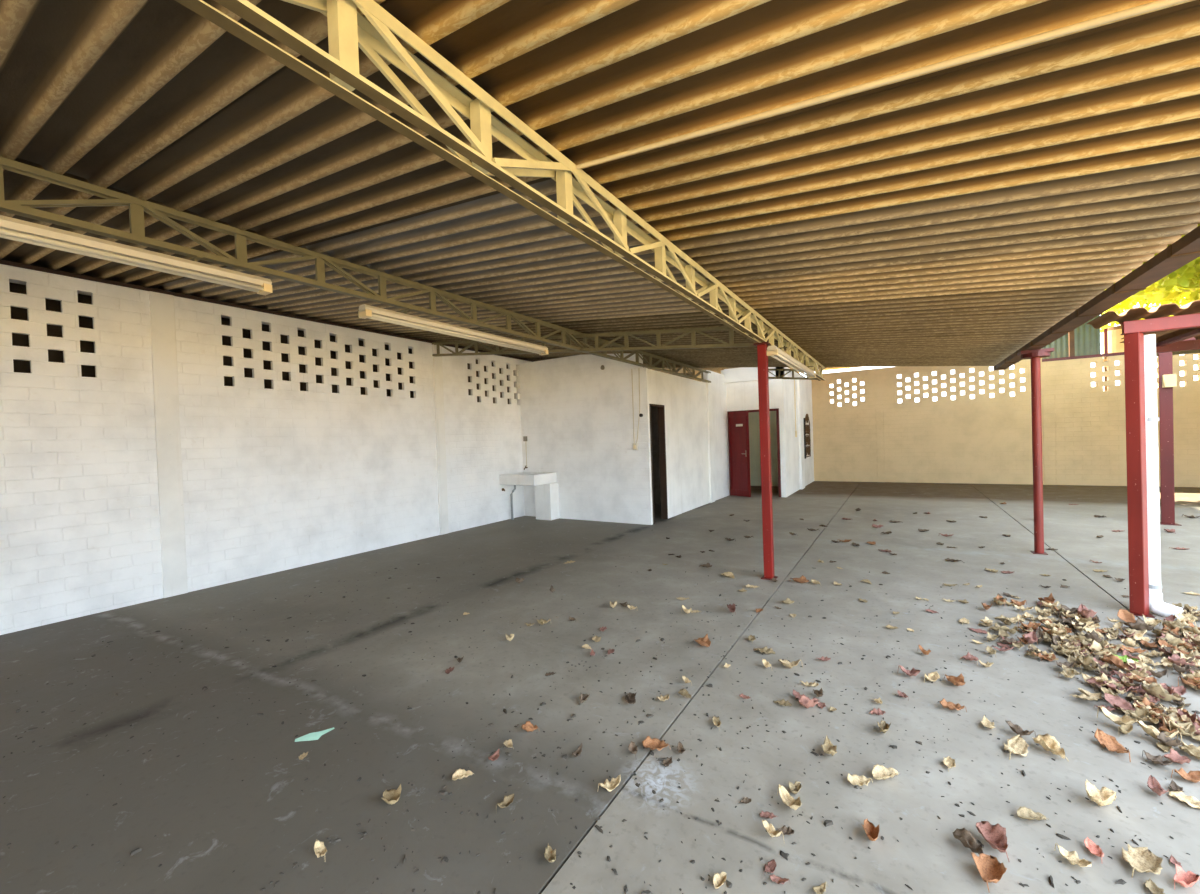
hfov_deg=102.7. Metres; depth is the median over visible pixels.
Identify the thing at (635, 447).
light switch
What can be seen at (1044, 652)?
fallen leaf
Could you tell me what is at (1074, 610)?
fallen leaf
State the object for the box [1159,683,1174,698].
fallen leaf
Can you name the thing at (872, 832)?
fallen leaf
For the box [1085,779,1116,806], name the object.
fallen leaf
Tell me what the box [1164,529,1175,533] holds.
fallen leaf
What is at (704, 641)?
fallen leaf
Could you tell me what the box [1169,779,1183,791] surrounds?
fallen leaf
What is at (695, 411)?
wall
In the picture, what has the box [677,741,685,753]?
fallen leaf
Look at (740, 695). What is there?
fallen leaf
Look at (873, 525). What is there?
fallen leaf
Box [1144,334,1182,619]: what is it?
downpipe
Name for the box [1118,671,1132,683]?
fallen leaf
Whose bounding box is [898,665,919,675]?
fallen leaf
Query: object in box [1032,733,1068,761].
fallen leaf
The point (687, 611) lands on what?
fallen leaf
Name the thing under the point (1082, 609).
fallen leaf
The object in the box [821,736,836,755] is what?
fallen leaf
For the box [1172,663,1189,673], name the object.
fallen leaf
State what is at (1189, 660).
fallen leaf
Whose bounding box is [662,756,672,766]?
fallen leaf
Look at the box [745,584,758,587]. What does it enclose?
fallen leaf
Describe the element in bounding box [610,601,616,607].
fallen leaf
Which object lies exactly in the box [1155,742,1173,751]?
fallen leaf
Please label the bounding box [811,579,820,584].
fallen leaf
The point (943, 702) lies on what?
fallen leaf
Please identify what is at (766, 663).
fallen leaf
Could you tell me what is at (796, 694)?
fallen leaf
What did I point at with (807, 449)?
trellis
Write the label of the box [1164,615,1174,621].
fallen leaf
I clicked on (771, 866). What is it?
fallen leaf
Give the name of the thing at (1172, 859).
fallen leaf
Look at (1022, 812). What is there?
fallen leaf
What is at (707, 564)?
fallen leaf
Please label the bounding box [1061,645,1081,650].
fallen leaf
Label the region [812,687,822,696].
fallen leaf
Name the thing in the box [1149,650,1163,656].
fallen leaf
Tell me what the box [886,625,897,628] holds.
fallen leaf
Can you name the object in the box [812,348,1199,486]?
wall
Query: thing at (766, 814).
fallen leaf
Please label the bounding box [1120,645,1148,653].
fallen leaf
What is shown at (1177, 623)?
fallen leaf
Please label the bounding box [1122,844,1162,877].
fallen leaf
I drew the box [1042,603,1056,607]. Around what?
fallen leaf
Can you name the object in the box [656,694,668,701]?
fallen leaf
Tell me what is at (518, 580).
fallen leaf
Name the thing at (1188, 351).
roof
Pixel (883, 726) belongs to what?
fallen leaf
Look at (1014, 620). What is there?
fallen leaf
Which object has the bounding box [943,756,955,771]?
fallen leaf
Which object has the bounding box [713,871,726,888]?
fallen leaf
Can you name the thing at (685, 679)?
fallen leaf
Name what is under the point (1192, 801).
fallen leaf
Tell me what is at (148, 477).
wall
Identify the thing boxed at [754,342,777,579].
steel post
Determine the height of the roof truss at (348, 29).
0.235 m
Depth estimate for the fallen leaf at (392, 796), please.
2.03 m
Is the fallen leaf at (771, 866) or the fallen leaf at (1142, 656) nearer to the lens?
the fallen leaf at (771, 866)
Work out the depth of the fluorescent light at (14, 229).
2.65 m
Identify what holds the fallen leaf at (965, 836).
on the floor
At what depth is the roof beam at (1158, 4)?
1.40 m
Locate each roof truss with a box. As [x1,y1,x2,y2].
[0,156,710,382]
[175,0,824,380]
[432,325,755,356]
[768,369,816,379]
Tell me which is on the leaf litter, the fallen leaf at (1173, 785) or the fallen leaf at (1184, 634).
the fallen leaf at (1184, 634)
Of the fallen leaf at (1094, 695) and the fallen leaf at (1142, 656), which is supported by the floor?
the fallen leaf at (1094, 695)
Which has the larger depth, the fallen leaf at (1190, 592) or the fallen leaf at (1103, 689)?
the fallen leaf at (1190, 592)
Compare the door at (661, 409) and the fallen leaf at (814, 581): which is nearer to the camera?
the fallen leaf at (814, 581)
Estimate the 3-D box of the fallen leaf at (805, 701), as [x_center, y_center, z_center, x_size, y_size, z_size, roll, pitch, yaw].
[1.143,1.387,2.611,0.118,0.071,0.068,-2,1,12]
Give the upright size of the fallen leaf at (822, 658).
0.024 m
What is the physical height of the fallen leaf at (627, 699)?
0.029 m
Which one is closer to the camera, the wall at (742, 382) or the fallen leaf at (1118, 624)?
the fallen leaf at (1118, 624)
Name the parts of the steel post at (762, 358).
cap plate, plate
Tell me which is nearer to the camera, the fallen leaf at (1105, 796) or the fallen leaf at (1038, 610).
the fallen leaf at (1105, 796)
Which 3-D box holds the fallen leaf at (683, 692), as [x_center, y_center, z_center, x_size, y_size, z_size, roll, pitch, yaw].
[0.489,1.420,2.762,0.049,0.043,0.085,-2,1,-30]
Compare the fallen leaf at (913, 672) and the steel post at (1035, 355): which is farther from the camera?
the steel post at (1035, 355)
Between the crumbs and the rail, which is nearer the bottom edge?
the crumbs
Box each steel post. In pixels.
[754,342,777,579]
[1017,348,1054,554]
[1124,332,1154,617]
[1158,352,1181,525]
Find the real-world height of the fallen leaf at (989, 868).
0.060 m
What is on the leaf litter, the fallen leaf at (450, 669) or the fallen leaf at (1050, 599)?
the fallen leaf at (1050, 599)
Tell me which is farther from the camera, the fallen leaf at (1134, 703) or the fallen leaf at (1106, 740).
the fallen leaf at (1134, 703)
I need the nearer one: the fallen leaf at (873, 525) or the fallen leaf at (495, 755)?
the fallen leaf at (495, 755)
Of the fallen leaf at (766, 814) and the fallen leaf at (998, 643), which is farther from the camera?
the fallen leaf at (998, 643)
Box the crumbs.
[3,548,1199,893]
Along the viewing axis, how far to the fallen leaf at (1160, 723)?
2.33 m
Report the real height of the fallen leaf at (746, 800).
0.013 m
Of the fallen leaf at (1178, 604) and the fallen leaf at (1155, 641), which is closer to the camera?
the fallen leaf at (1155, 641)
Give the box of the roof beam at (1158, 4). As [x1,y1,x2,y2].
[576,0,1188,168]
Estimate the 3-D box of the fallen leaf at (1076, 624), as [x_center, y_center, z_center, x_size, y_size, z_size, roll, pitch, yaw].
[3.459,1.304,3.490,0.084,0.101,0.150,-2,1,9]
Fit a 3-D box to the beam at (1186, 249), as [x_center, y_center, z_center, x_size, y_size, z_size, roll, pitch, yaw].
[2.796,-1.023,2.046,0.148,0.064,12.700,-1,1,32]
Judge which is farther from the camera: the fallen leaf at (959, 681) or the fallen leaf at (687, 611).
the fallen leaf at (687, 611)
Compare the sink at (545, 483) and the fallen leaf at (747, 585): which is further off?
the sink at (545, 483)
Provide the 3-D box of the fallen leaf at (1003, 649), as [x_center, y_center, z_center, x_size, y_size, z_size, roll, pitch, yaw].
[2.667,1.333,3.177,0.102,0.057,0.065,-2,1,24]
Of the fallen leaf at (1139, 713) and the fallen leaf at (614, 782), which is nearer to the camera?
the fallen leaf at (614, 782)
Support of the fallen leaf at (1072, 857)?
on the floor
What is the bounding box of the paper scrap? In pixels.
[295,727,334,741]
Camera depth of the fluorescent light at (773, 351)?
5.58 m
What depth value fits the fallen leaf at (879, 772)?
2.08 m
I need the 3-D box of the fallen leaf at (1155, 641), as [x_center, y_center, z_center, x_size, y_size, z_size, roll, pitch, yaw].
[3.707,1.292,3.169,0.065,0.061,0.102,-1,1,26]
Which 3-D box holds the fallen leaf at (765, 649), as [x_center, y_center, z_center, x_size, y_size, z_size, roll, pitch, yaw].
[1.127,1.396,3.296,0.148,0.033,0.084,-1,1,31]
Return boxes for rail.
[1042,328,1123,361]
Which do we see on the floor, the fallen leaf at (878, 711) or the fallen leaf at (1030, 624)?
the fallen leaf at (878, 711)
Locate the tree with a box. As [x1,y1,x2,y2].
[1100,224,1199,332]
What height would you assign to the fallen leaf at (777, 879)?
0.017 m
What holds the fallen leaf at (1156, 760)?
on the floor
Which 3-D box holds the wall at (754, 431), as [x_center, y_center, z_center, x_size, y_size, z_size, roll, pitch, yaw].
[3.652,-0.172,13.299,3.050,2.700,2.440,-1,1,32]
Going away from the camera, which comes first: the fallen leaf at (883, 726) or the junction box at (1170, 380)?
the fallen leaf at (883, 726)
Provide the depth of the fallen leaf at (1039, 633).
3.32 m
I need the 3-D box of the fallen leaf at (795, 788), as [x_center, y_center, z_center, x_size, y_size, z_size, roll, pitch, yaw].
[0.819,1.419,1.999,0.072,0.047,0.052,-2,1,-15]
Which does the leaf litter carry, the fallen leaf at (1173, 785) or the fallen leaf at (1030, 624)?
the fallen leaf at (1030, 624)
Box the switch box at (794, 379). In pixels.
[794,379,796,436]
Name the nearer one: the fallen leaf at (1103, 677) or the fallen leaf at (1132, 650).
the fallen leaf at (1103, 677)
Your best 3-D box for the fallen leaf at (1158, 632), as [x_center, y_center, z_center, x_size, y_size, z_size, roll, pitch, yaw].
[3.903,1.286,3.330,0.119,0.063,0.101,-3,1,-41]
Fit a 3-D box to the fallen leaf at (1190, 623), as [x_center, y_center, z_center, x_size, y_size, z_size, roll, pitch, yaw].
[4.240,1.276,3.411,0.067,0.053,0.160,-2,1,11]
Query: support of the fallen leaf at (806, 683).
on the floor
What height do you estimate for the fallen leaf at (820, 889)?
0.023 m
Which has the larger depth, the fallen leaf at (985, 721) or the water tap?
the water tap
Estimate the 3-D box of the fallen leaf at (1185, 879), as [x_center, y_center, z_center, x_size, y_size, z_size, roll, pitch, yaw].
[1.881,1.386,1.545,0.088,0.055,0.049,-2,1,12]
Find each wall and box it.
[0,259,534,634]
[648,369,728,524]
[651,372,693,503]
[721,367,786,496]
[749,411,777,485]
[775,367,813,496]
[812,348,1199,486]
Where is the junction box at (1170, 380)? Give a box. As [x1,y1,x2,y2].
[1162,374,1176,387]
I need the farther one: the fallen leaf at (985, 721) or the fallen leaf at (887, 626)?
the fallen leaf at (887, 626)
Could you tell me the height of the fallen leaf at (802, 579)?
0.065 m
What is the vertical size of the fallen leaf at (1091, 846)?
0.030 m
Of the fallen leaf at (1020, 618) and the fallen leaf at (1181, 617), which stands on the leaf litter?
the fallen leaf at (1181, 617)
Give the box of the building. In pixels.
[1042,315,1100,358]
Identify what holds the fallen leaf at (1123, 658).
on the leaf litter
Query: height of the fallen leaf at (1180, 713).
0.081 m
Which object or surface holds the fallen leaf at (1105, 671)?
on the leaf litter
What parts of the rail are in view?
post, rail, post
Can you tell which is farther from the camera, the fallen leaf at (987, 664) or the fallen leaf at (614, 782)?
the fallen leaf at (987, 664)
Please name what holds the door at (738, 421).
in the wall at (742, 382)
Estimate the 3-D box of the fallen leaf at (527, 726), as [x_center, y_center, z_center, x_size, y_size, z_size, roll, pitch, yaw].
[-0.362,1.449,2.479,0.085,0.050,0.048,-2,1,25]
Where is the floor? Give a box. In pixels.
[0,481,1199,893]
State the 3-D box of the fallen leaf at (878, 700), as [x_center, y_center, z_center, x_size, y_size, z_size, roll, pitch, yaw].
[1.526,1.396,2.641,0.054,0.026,0.037,-1,1,38]
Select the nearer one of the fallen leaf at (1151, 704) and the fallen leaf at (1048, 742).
the fallen leaf at (1048, 742)
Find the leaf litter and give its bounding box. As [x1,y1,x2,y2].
[979,593,1199,747]
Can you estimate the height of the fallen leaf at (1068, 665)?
0.035 m
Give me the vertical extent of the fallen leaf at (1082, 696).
0.031 m
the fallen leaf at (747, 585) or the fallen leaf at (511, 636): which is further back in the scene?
the fallen leaf at (747, 585)
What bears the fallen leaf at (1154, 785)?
on the floor
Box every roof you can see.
[648,367,857,380]
[1121,338,1199,356]
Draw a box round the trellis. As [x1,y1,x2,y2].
[803,414,810,458]
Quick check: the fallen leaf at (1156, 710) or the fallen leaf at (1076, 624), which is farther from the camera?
the fallen leaf at (1076, 624)
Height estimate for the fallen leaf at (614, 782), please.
0.045 m
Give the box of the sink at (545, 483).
[499,472,558,519]
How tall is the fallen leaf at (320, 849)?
0.035 m
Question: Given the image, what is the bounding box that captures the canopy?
[1086,300,1199,352]
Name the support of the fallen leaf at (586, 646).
on the floor
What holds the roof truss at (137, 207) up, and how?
attached to the ceiling
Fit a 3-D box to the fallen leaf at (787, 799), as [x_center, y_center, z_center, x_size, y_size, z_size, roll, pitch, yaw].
[0.760,1.416,1.927,0.069,0.058,0.128,-2,1,-21]
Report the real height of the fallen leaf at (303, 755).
0.015 m
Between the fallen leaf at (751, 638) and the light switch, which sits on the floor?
the fallen leaf at (751, 638)
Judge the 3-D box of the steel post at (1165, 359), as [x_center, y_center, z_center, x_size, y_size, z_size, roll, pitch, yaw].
[8.223,-0.189,6.959,0.200,2.620,0.200,-1,1,32]
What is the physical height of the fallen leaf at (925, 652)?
0.053 m
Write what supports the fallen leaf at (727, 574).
on the floor
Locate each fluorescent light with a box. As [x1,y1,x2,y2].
[0,215,272,295]
[358,304,547,354]
[767,345,815,378]
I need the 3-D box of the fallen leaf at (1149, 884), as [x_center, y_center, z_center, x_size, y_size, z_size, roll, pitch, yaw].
[1.769,1.408,1.531,0.042,0.020,0.076,-1,1,34]
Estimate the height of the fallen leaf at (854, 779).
0.027 m
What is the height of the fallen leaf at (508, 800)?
0.036 m
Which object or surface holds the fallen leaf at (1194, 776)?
on the floor
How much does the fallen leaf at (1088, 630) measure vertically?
0.060 m
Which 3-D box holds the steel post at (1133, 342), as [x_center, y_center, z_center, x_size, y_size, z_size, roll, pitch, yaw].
[4.175,0.213,3.728,0.130,2.184,0.120,-1,1,32]
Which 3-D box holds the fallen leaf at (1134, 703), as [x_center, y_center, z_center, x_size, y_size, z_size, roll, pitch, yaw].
[2.766,1.336,2.457,0.095,0.052,0.051,-3,1,-37]
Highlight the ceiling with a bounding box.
[0,0,1199,367]
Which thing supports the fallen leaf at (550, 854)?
on the floor
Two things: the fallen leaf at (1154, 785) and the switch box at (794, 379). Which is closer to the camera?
the fallen leaf at (1154, 785)
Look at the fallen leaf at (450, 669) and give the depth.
3.17 m
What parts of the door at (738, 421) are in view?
rail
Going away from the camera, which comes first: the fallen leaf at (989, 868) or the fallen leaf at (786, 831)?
the fallen leaf at (989, 868)
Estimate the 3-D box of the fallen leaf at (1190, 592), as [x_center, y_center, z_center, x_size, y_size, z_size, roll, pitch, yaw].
[5.081,1.257,4.119,0.060,0.022,0.112,-2,1,-28]
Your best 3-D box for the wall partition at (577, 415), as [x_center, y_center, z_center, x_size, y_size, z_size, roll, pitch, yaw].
[-0.350,-0.175,9.067,2.870,3.100,0.120,-1,1,32]
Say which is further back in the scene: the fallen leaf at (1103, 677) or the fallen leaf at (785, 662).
the fallen leaf at (785, 662)
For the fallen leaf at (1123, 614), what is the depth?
3.60 m
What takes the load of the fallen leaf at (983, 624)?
on the floor
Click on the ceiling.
(955, 215)
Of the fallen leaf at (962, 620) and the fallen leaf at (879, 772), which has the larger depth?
the fallen leaf at (962, 620)
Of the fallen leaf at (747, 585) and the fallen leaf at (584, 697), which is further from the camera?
the fallen leaf at (747, 585)
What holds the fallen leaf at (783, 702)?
on the floor
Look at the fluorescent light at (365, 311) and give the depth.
4.48 m
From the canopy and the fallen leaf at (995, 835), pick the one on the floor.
the fallen leaf at (995, 835)
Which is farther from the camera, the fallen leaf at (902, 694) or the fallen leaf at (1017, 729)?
the fallen leaf at (902, 694)
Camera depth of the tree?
10.21 m
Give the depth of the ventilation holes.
5.99 m
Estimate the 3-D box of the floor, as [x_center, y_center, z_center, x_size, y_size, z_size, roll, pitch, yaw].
[3.745,1.352,5.612,14.700,0.120,19.800,-1,1,32]
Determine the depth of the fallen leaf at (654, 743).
2.33 m
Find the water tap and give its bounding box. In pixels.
[523,436,527,469]
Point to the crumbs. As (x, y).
(442, 792)
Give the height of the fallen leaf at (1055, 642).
0.066 m
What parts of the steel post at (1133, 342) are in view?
plate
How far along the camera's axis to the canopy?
3.70 m
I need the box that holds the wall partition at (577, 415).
[519,353,651,524]
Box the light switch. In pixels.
[631,368,639,449]
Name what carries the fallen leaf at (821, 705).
on the floor
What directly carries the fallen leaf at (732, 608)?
on the floor
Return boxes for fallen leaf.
[299,751,308,759]
[314,839,326,857]
[382,784,401,804]
[445,667,454,673]
[452,769,473,779]
[488,749,499,760]
[497,794,513,807]
[503,739,513,748]
[505,634,513,640]
[515,578,524,582]
[522,721,538,731]
[537,619,550,624]
[544,843,555,862]
[572,743,582,756]
[579,693,589,703]
[582,644,590,648]
[592,635,600,641]
[598,775,620,791]
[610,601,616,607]
[625,695,635,703]
[627,692,636,700]
[628,741,637,755]
[642,736,670,750]
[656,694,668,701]
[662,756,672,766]
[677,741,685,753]
[678,688,690,698]
[681,605,691,613]
[682,675,691,684]
[693,633,710,646]
[701,563,711,566]
[712,717,720,726]
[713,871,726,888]
[722,572,733,577]
[727,603,735,613]
[739,693,749,698]
[739,797,750,803]
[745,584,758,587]
[748,635,755,643]
[753,646,774,653]
[760,811,777,818]
[762,659,771,667]
[762,820,784,843]
[764,859,776,872]
[769,874,789,883]
[773,699,791,705]
[776,825,793,834]
[777,784,801,809]
[779,659,802,667]
[780,598,793,603]
[789,575,808,582]
[789,781,801,793]
[793,689,800,698]
[799,680,814,685]
[799,694,819,707]
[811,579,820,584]
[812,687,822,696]
[813,882,827,893]
[816,656,830,660]
[817,702,825,708]
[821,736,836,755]
[847,773,872,785]
[862,818,878,840]
[868,708,885,714]
[872,524,882,527]
[872,697,882,703]
[872,764,898,779]
[877,720,890,733]
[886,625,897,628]
[897,690,908,700]
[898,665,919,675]
[918,645,930,654]
[924,671,939,681]
[939,698,966,711]
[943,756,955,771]
[944,673,965,685]
[952,828,982,853]
[958,617,969,624]
[960,652,978,660]
[969,628,986,633]
[971,852,1006,892]
[975,821,1009,861]
[977,660,992,666]
[979,623,993,626]
[981,715,994,728]
[986,646,995,655]
[992,645,1012,651]
[995,615,1008,619]
[997,642,1009,647]
[1004,734,1028,759]
[1005,720,1035,736]
[1006,616,1018,623]
[1017,614,1024,621]
[1017,806,1048,820]
[1018,621,1040,628]
[1026,651,1038,656]
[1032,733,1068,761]
[1035,606,1044,613]
[1036,628,1044,642]
[1036,648,1052,654]
[1038,593,1054,603]
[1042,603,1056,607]
[1046,622,1060,628]
[1052,635,1067,648]
[1054,843,1091,866]
[1056,605,1077,615]
[1056,661,1074,667]
[1059,670,1074,675]
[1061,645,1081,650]
[1067,623,1086,629]
[1070,694,1097,700]
[1077,604,1097,617]
[1078,688,1103,698]
[1082,639,1104,652]
[1083,626,1103,639]
[1084,837,1103,858]
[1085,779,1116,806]
[1090,663,1112,676]
[1093,673,1111,682]
[1094,728,1130,761]
[1101,687,1117,695]
[1104,693,1135,710]
[1106,632,1116,639]
[1112,654,1137,662]
[1113,622,1121,627]
[1117,608,1135,622]
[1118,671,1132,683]
[1118,723,1132,733]
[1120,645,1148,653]
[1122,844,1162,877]
[1126,708,1149,718]
[1132,634,1149,641]
[1133,700,1146,708]
[1138,654,1154,665]
[1142,750,1171,765]
[1144,879,1164,893]
[1147,716,1158,723]
[1147,775,1168,795]
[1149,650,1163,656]
[1150,638,1168,646]
[1150,703,1163,709]
[1151,627,1172,635]
[1151,709,1169,720]
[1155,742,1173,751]
[1158,702,1183,714]
[1158,716,1176,728]
[1159,618,1181,628]
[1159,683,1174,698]
[1162,748,1190,763]
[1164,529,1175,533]
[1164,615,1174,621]
[1169,655,1197,663]
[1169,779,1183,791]
[1169,791,1199,808]
[1169,854,1181,866]
[1170,631,1186,638]
[1171,603,1181,606]
[1171,767,1199,782]
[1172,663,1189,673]
[1174,863,1199,889]
[1175,613,1196,625]
[1176,709,1195,722]
[1178,745,1199,759]
[1182,631,1199,642]
[1184,591,1199,594]
[1184,604,1197,609]
[1186,620,1199,629]
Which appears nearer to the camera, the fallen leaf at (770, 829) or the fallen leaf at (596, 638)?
the fallen leaf at (770, 829)
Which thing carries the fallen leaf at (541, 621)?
on the floor
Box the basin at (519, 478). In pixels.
[499,472,556,485]
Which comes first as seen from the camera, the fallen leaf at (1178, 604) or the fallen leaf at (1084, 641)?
the fallen leaf at (1084, 641)
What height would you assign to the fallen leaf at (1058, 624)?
0.052 m
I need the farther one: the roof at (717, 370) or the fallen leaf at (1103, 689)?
the roof at (717, 370)
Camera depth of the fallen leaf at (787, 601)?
4.23 m
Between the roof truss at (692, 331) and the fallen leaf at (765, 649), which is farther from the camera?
the roof truss at (692, 331)
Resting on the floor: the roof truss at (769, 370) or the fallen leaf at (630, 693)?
the fallen leaf at (630, 693)
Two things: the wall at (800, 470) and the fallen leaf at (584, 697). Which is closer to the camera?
the fallen leaf at (584, 697)
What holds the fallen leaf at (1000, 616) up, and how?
on the floor
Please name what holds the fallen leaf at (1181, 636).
on the leaf litter
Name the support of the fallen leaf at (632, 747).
on the floor
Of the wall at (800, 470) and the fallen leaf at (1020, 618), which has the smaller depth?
the fallen leaf at (1020, 618)
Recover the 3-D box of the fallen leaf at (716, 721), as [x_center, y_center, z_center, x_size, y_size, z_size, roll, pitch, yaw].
[0.605,1.427,2.480,0.045,0.029,0.092,-2,1,-3]
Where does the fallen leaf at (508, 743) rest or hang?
on the floor
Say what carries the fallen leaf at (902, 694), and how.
on the floor
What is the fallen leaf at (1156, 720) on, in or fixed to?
on the leaf litter
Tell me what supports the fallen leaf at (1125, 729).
on the floor
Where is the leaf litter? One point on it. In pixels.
(1150, 690)
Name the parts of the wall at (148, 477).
wall plate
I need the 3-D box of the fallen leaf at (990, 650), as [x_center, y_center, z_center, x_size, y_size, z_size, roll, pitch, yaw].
[2.570,1.343,3.152,0.055,0.047,0.080,-1,1,42]
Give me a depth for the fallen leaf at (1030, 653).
3.10 m
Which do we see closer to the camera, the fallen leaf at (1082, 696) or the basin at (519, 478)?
the fallen leaf at (1082, 696)
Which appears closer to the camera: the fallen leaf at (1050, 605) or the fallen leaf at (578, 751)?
the fallen leaf at (578, 751)
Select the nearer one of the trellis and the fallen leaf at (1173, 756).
the fallen leaf at (1173, 756)
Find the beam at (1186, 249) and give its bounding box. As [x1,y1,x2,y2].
[993,225,1199,370]
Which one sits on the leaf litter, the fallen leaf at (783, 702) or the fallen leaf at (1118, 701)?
the fallen leaf at (1118, 701)
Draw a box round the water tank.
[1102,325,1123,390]
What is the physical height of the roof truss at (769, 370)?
0.306 m
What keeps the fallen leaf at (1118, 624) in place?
on the floor
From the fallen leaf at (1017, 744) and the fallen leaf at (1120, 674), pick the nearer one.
the fallen leaf at (1017, 744)
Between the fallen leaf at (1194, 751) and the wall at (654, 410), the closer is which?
the fallen leaf at (1194, 751)
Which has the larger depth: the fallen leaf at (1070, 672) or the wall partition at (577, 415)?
the wall partition at (577, 415)
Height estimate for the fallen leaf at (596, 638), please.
0.019 m
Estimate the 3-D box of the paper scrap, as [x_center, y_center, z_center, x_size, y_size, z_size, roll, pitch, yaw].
[-1.482,1.500,2.491,0.180,0.021,0.058,-2,1,-28]
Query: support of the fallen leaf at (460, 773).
on the floor
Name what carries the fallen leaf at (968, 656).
on the floor
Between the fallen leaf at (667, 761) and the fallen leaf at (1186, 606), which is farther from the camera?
the fallen leaf at (1186, 606)
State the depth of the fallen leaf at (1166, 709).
2.42 m
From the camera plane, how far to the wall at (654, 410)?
10.91 m
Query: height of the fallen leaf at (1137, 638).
0.039 m
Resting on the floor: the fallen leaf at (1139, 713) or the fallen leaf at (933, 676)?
the fallen leaf at (933, 676)
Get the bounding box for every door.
[649,404,667,523]
[727,408,780,496]
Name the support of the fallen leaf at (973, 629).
on the floor

